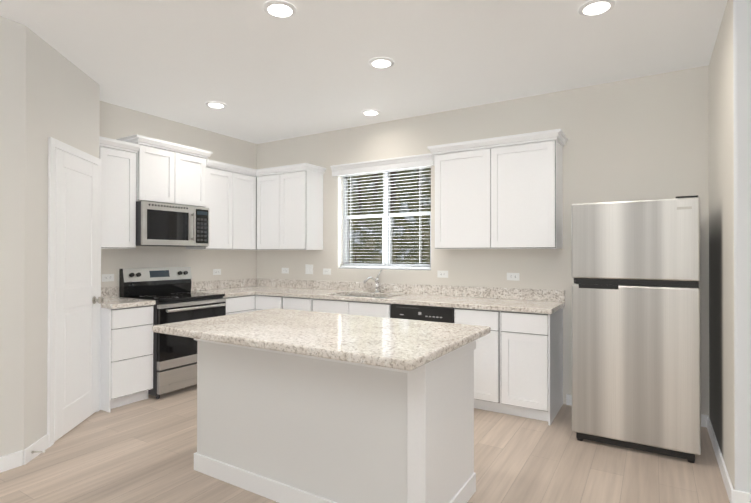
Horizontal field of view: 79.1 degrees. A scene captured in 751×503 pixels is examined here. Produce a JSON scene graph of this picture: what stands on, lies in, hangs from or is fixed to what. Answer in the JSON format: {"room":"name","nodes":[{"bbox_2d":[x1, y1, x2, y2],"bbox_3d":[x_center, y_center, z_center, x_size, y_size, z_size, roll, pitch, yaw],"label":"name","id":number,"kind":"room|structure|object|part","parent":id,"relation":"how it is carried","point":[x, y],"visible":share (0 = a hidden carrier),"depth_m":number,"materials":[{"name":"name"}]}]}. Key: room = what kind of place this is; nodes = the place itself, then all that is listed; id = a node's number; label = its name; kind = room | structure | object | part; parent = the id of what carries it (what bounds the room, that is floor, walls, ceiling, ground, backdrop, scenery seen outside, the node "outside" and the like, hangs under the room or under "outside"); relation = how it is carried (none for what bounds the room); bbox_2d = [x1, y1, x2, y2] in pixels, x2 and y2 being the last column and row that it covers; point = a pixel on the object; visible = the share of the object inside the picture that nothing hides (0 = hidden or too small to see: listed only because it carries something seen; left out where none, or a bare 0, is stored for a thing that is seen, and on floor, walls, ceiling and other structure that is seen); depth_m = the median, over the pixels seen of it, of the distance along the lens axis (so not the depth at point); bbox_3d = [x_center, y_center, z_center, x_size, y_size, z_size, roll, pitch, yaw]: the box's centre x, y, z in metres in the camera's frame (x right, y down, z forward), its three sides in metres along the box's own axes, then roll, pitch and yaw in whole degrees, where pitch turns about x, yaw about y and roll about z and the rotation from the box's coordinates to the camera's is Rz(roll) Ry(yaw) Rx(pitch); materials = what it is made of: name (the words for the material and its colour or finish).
{"room":"kitchen","nodes":[
{"label":"kitchen","id":0,"kind":"room"},
{"bbox_2d":[0,16,99,456],"bbox_3d":[-3.877,-0.059,1.476,1.300,2.810,5.750,0,0,31],"label":"wall","id":1,"kind":"structure","parent":0,"point":[47,90],"depth_m":2.94,"materials":[{"name":"beige paint"}]},
{"bbox_2d":[0,450,22,472],"bbox_3d":[-3.527,1.296,0.781,0.013,0.095,4.937,0,0,31],"label":"baseboard","id":2,"kind":"structure","parent":1,"relation":"attached to","point":[11,461],"depth_m":2.83,"materials":[{"name":"white wood"}]},
{"bbox_2d":[23,137,100,464],"bbox_3d":[-2.300,0.281,3.406,0.017,2.154,1.033,0,0,-8],"label":"door frame","id":3,"kind":"structure","parent":1,"relation":"attached to","point":[46,441],"depth_m":3.18,"materials":[{"name":"white wood"}]},
{"bbox_2d":[54,148,97,441],"bbox_3d":[-2.317,0.308,3.536,0.019,2.078,0.647,0,0,-8],"label":"pantry door","id":4,"kind":"structure","parent":1,"relation":"in","point":[76,290],"depth_m":3.49,"materials":[{"name":"white wood"}]},
{"bbox_2d":[92,296,103,303],"bbox_3d":[-2.310,0.405,3.793,0.068,0.062,0.062,0,0,-8],"label":"door knob","id":5,"kind":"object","parent":4,"relation":"attached to","point":[99,300],"depth_m":3.78,"materials":[{"name":"silver metal"}]},
{"bbox_2d":[99,101,256,296],"bbox_3d":[-2.260,-0.037,5.174,0.200,2.810,2.247,0,0,31],"label":"wall","id":6,"kind":"structure","parent":0,"point":[117,122],"depth_m":5.10,"materials":[{"name":"beige paint"}]},
{"bbox_2d":[102,274,113,281],"bbox_3d":[-2.597,0.255,4.419,0.005,0.072,0.118,0,0,31],"label":"electrical outlet","id":7,"kind":"object","parent":6,"relation":"attached to","point":[107,277],"visible":1,"depth_m":4.41,"materials":[{"name":"white plastic"}]},
{"bbox_2d":[99,138,135,248],"bbox_3d":[-2.501,-0.507,4.269,0.329,0.960,0.346,0,0,31],"label":"upper cabinet","id":8,"kind":"object","parent":6,"relation":"attached to","point":[118,204],"depth_m":4.19,"materials":[{"name":"white paint"}]},
{"bbox_2d":[123,138,206,207],"bbox_3d":[-2.199,-0.775,4.740,0.354,0.590,0.768,0,0,31],"label":"upper cabinet","id":9,"kind":"object","parent":6,"relation":"attached to","point":[164,172],"depth_m":4.60,"materials":[{"name":"white paint"}]},
{"bbox_2d":[136,201,208,246],"bbox_3d":[-2.151,-0.266,4.708,0.466,0.421,0.756,0,0,31],"label":"over-the-range microwave","id":10,"kind":"object","parent":9,"relation":"attached to","point":[166,224],"visible":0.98,"depth_m":4.55,"materials":[{"name":"silver metal"}]},
{"bbox_3d":[-1.893,-0.258,4.736,0.055,0.297,0.023,0,0,31],"label":"handle","id":11,"kind":"part","parent":10,"relation":"part of","materials":[{"name":"silver metal"}]},
{"bbox_2d":[213,269,220,274],"bbox_3d":[-1.921,0.248,5.524,0.005,0.072,0.118,0,0,31],"label":"electrical outlet","id":12,"kind":"object","parent":6,"relation":"attached to","point":[216,271],"visible":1,"depth_m":5.52,"materials":[{"name":"white plastic"}]},
{"bbox_2d":[186,158,254,249],"bbox_3d":[-1.698,-0.500,5.517,0.397,0.960,1.079,0,0,31],"label":"upper cabinet","id":13,"kind":"object","parent":6,"relation":"attached to","point":[230,189],"depth_m":5.29,"materials":[{"name":"white paint"}]},
{"bbox_2d":[0,0,727,143],"bbox_3d":[-0.261,-1.525,0.591,8.800,0.120,8.400,0,0,31],"label":"ceiling","id":14,"kind":"structure","parent":0,"point":[264,76],"depth_m":3.30,"materials":[{"name":"paint"}]},
{"bbox_2d":[205,101,226,107],"bbox_3d":[-1.567,-1.438,4.473,0.196,0.009,0.196,0,0,31],"label":"recessed light","id":15,"kind":"object","parent":14,"relation":"in","point":[213,104],"visible":1,"depth_m":4.44,"materials":[{"name":"white plastic"}]},
{"bbox_2d":[263,0,296,17],"bbox_3d":[-0.572,-1.447,2.727,0.196,0.009,0.196,0,0,31],"label":"recessed light","id":16,"kind":"object","parent":14,"relation":"in","point":[278,9],"visible":1,"depth_m":2.71,"materials":[{"name":"white plastic"}]},
{"bbox_2d":[361,110,379,115],"bbox_3d":[-0.047,-1.435,4.715,0.196,0.009,0.196,0,0,31],"label":"recessed light","id":17,"kind":"object","parent":14,"relation":"in","point":[370,112],"visible":0.98,"depth_m":4.69,"materials":[{"name":"white plastic"}]},
{"bbox_2d":[369,57,393,67],"bbox_3d":[0.045,-1.442,3.486,0.196,0.009,0.196,0,0,31],"label":"recessed light","id":18,"kind":"object","parent":14,"relation":"in","point":[381,62],"visible":1,"depth_m":3.46,"materials":[{"name":"white plastic"}]},
{"bbox_2d":[578,0,614,15],"bbox_3d":[1.311,-1.445,2.700,0.196,0.009,0.196,0,0,31],"label":"recessed light","id":19,"kind":"object","parent":14,"relation":"in","point":[594,7],"visible":1,"depth_m":2.69,"materials":[{"name":"white plastic"}]},
{"bbox_2d":[0,385,729,502],"bbox_3d":[-0.263,1.405,0.575,8.800,0.120,8.400,0,0,31],"label":"floor","id":20,"kind":"structure","parent":0,"point":[143,451],"depth_m":2.86,"materials":[{"name":"wood"}]},
{"bbox_2d":[100,305,152,412],"bbox_3d":[-2.392,0.925,4.165,0.617,0.874,0.396,0,0,31],"label":"base cabinet","id":21,"kind":"object","parent":20,"relation":"on","point":[126,356],"depth_m":3.96,"materials":[{"name":"white paint"}]},
{"bbox_2d":[101,286,155,308],"bbox_3d":[-2.385,0.416,4.166,0.632,0.144,0.395,0,0,31],"label":"countertop","id":22,"kind":"structure","parent":21,"relation":"on","point":[109,294],"depth_m":4.14,"materials":[{"name":"beige stone"}]},
{"bbox_2d":[119,267,225,398],"bbox_3d":[-2.027,0.767,4.626,0.716,1.196,0.762,0,0,31],"label":"range","id":23,"kind":"object","parent":20,"relation":"on","point":[170,293],"visible":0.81,"depth_m":4.43,"materials":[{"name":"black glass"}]},
{"bbox_3d":[-1.747,0.890,4.454,0.059,0.708,0.658,0,0,31],"label":"handle","id":24,"kind":"part","parent":23,"relation":"part of","materials":[{"name":"silver metal"}]},
{"bbox_2d":[226,295,254,314],"bbox_3d":[-1.763,0.931,5.193,0.618,0.874,0.473,0,0,31],"label":"base cabinet","id":25,"kind":"object","parent":20,"relation":"on","point":[238,304],"depth_m":5.04,"materials":[{"name":"white paint"}]},
{"bbox_2d":[191,279,256,297],"bbox_3d":[-1.758,0.421,5.165,0.660,0.144,0.427,0,0,31],"label":"countertop","id":26,"kind":"structure","parent":25,"relation":"on","point":[234,287],"depth_m":5.41,"materials":[{"name":"beige stone"}]},
{"bbox_2d":[255,295,258,310],"bbox_3d":[-1.458,0.933,5.632,0.678,0.874,0.618,0,0,31],"label":"base cabinet","id":27,"kind":"object","parent":20,"relation":"on","point":[256,296],"depth_m":5.21,"materials":[{"name":"white paint"}]},
{"bbox_2d":[259,295,286,309],"bbox_3d":[-1.021,0.932,5.365,0.492,0.874,0.618,0,0,31],"label":"base cabinet","id":28,"kind":"object","parent":20,"relation":"on","point":[265,301],"depth_m":5.09,"materials":[{"name":"white paint"}]},
{"bbox_2d":[287,297,350,314],"bbox_3d":[-0.693,0.932,5.164,0.563,0.874,0.618,0,0,31],"label":"base cabinet","id":29,"kind":"object","parent":20,"relation":"on","point":[293,303],"depth_m":4.74,"materials":[{"name":"white paint"}]},
{"bbox_2d":[194,340,475,502],"bbox_3d":[-0.274,0.912,2.707,1.584,0.888,0.697,0,0,31],"label":"kitchen island","id":30,"kind":"object","parent":20,"relation":"on","point":[297,406],"depth_m":2.34,"materials":[{"name":"white paint"}]},
{"bbox_2d":[152,308,490,371],"bbox_3d":[-0.314,0.446,2.605,1.670,0.040,1.000,0,0,31],"label":"island countertop","id":31,"kind":"structure","parent":30,"relation":"on","point":[399,345],"depth_m":2.34,"materials":[{"name":"beige stone"}]},
{"bbox_2d":[391,304,453,322],"bbox_3d":[0.561,0.931,4.378,0.622,0.869,0.596,0,0,31],"label":"dishwasher","id":32,"kind":"object","parent":20,"relation":"on","point":[425,313],"visible":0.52,"depth_m":4.12,"materials":[{"name":"black plastic"}]},
{"bbox_2d":[454,308,510,414],"bbox_3d":[1.042,0.927,4.103,0.476,0.874,0.618,0,0,31],"label":"base cabinet","id":33,"kind":"object","parent":20,"relation":"on","point":[492,353],"depth_m":3.80,"materials":[{"name":"white paint"}]},
{"bbox_2d":[511,308,562,424],"bbox_3d":[1.320,0.927,3.933,0.463,0.874,0.618,0,0,31],"label":"base cabinet","id":34,"kind":"object","parent":20,"relation":"on","point":[518,363],"depth_m":3.65,"materials":[{"name":"white paint"}]},
{"bbox_2d":[241,270,564,313],"bbox_3d":[-0.116,0.441,4.793,3.847,0.485,0.654,0,0,31],"label":"countertop","id":35,"kind":"structure","parent":34,"relation":"on","point":[543,301],"depth_m":4.56,"materials":[{"name":"beige stone"}]},
{"bbox_2d":[344,295,386,297],"bbox_3d":[-0.118,0.588,4.782,0.764,0.190,0.434,0,0,31],"label":"sink","id":36,"kind":"object","parent":35,"relation":"in","point":[376,296],"depth_m":4.97,"materials":[{"name":"metal"}]},
{"bbox_2d":[363,270,381,292],"bbox_3d":[-0.027,0.327,4.949,0.077,0.255,0.284,0,0,31],"label":"faucet","id":37,"kind":"object","parent":35,"relation":"on","point":[377,286],"depth_m":4.99,"materials":[{"name":"silver metal"}]},
{"bbox_2d":[571,195,700,462],"bbox_3d":[1.935,0.503,3.406,0.760,1.717,0.776,0,0,31],"label":"refrigerator","id":38,"kind":"object","parent":20,"relation":"on","point":[636,337],"visible":1,"depth_m":3.06,"materials":[{"name":"silver metal"}]},
{"bbox_2d":[571,197,699,280],"bbox_3d":[1.752,-0.077,3.109,0.760,0.537,0.071,0,0,31],"label":"freezer","id":39,"kind":"object","parent":38,"relation":"in","point":[657,239],"depth_m":3.06,"materials":[{"name":"silver metal"}]},
{"bbox_2d":[257,65,708,414],"bbox_3d":[0.551,-0.037,4.892,5.290,2.810,0.200,0,0,31],"label":"wall","id":40,"kind":"structure","parent":0,"point":[642,138],"depth_m":4.08,"materials":[{"name":"beige paint"}]},
{"bbox_2d":[282,268,288,273],"bbox_3d":[-1.155,0.244,5.810,0.118,0.072,0.005,0,0,31],"label":"electrical outlet","id":41,"kind":"object","parent":40,"relation":"attached to","point":[285,270],"visible":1,"depth_m":5.80,"materials":[{"name":"white plastic"}]},
{"bbox_2d":[255,163,322,249],"bbox_3d":[-1.079,-0.499,5.542,0.808,0.960,0.391,0,0,31],"label":"upper cabinet","id":42,"kind":"object","parent":40,"relation":"attached to","point":[277,208],"depth_m":5.39,"materials":[{"name":"white paint"}]},
{"bbox_2d":[305,264,312,273],"bbox_3d":[-0.818,0.219,5.603,0.118,0.118,0.008,0,0,31],"label":"electrical outlet","id":43,"kind":"object","parent":40,"relation":"attached to","point":[308,269],"visible":1,"depth_m":5.61,"materials":[{"name":"white plastic"}]},
{"bbox_2d":[323,268,330,274],"bbox_3d":[-0.583,0.240,5.461,0.118,0.072,0.005,0,0,31],"label":"electrical outlet","id":44,"kind":"object","parent":40,"relation":"attached to","point":[326,271],"visible":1,"depth_m":5.46,"materials":[{"name":"white plastic"}]},
{"bbox_2d":[330,153,434,175],"bbox_3d":[0.043,-0.951,5.043,1.300,0.116,0.075,0,0,31],"label":"window valance","id":45,"kind":"object","parent":40,"relation":"attached to","point":[414,161],"visible":0.88,"depth_m":4.99,"materials":[{"name":"white wood"}]},
{"bbox_2d":[338,171,430,269],"bbox_3d":[0.108,-0.376,5.138,1.200,1.150,0.146,0,0,31],"label":"window","id":46,"kind":"structure","parent":40,"relation":"in","point":[387,243],"depth_m":5.17,"materials":[{"name":"white plastic"}]},
{"bbox_2d":[340,166,430,268],"bbox_3d":[0.098,-0.381,5.120,1.184,1.132,0.040,0,0,31],"label":"window blind","id":47,"kind":"object","parent":46,"relation":"attached to","point":[383,236],"visible":0.73,"depth_m":5.11,"materials":[{"name":"white plastic"}]},
{"bbox_2d":[437,270,447,277],"bbox_3d":[0.692,0.232,4.681,0.118,0.072,0.005,0,0,31],"label":"electrical outlet","id":48,"kind":"object","parent":40,"relation":"attached to","point":[442,274],"visible":1,"depth_m":4.68,"materials":[{"name":"white plastic"}]},
{"bbox_2d":[428,129,567,248],"bbox_3d":[1.109,-0.517,4.215,1.200,0.985,0.372,0,0,31],"label":"upper cabinet","id":49,"kind":"object","parent":40,"relation":"attached to","point":[504,192],"visible":1,"depth_m":4.05,"materials":[{"name":"white paint"}]},
{"bbox_2d":[507,273,518,280],"bbox_3d":[1.302,0.238,4.307,0.118,0.072,0.005,0,0,31],"label":"electrical outlet","id":50,"kind":"object","parent":40,"relation":"attached to","point":[513,276],"visible":1,"depth_m":4.30,"materials":[{"name":"white plastic"}]},
{"bbox_2d":[566,394,704,426],"bbox_3d":[2.123,1.316,3.794,0.993,0.095,0.014,0,0,31],"label":"baseboard","id":51,"kind":"structure","parent":40,"relation":"attached to","point":[568,397],"depth_m":4.02,"materials":[{"name":"white wood"}]},
{"bbox_2d":[708,0,750,492],"bbox_3d":[3.656,-0.049,2.111,3.310,2.810,1.297,0,0,31],"label":"wall","id":52,"kind":"structure","parent":0,"point":[729,95],"depth_m":2.49,"materials":[{"name":"beige paint"}]},
{"bbox_2d":[705,415,731,494],"bbox_3d":[2.242,1.312,2.982,0.013,0.095,1.274,0,0,31],"label":"baseboard","id":53,"kind":"structure","parent":52,"relation":"attached to","point":[725,476],"depth_m":2.89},
{"bbox_2d":[728,484,750,502],"bbox_3d":[3.311,1.305,1.559,3.323,0.095,0.039,0,0,31],"label":"baseboard","id":54,"kind":"structure","parent":52,"relation":"attached to","point":[735,496],"depth_m":2.40,"materials":[{"name":"white wood"}]},
{"label":"outside","id":55,"kind":"structure","parent":0,"visible":0},
{"bbox_2d":[348,167,430,263],"bbox_3d":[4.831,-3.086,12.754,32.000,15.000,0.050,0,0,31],"label":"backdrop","id":56,"kind":"structure","parent":55,"point":[414,252],"depth_m":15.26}
]}

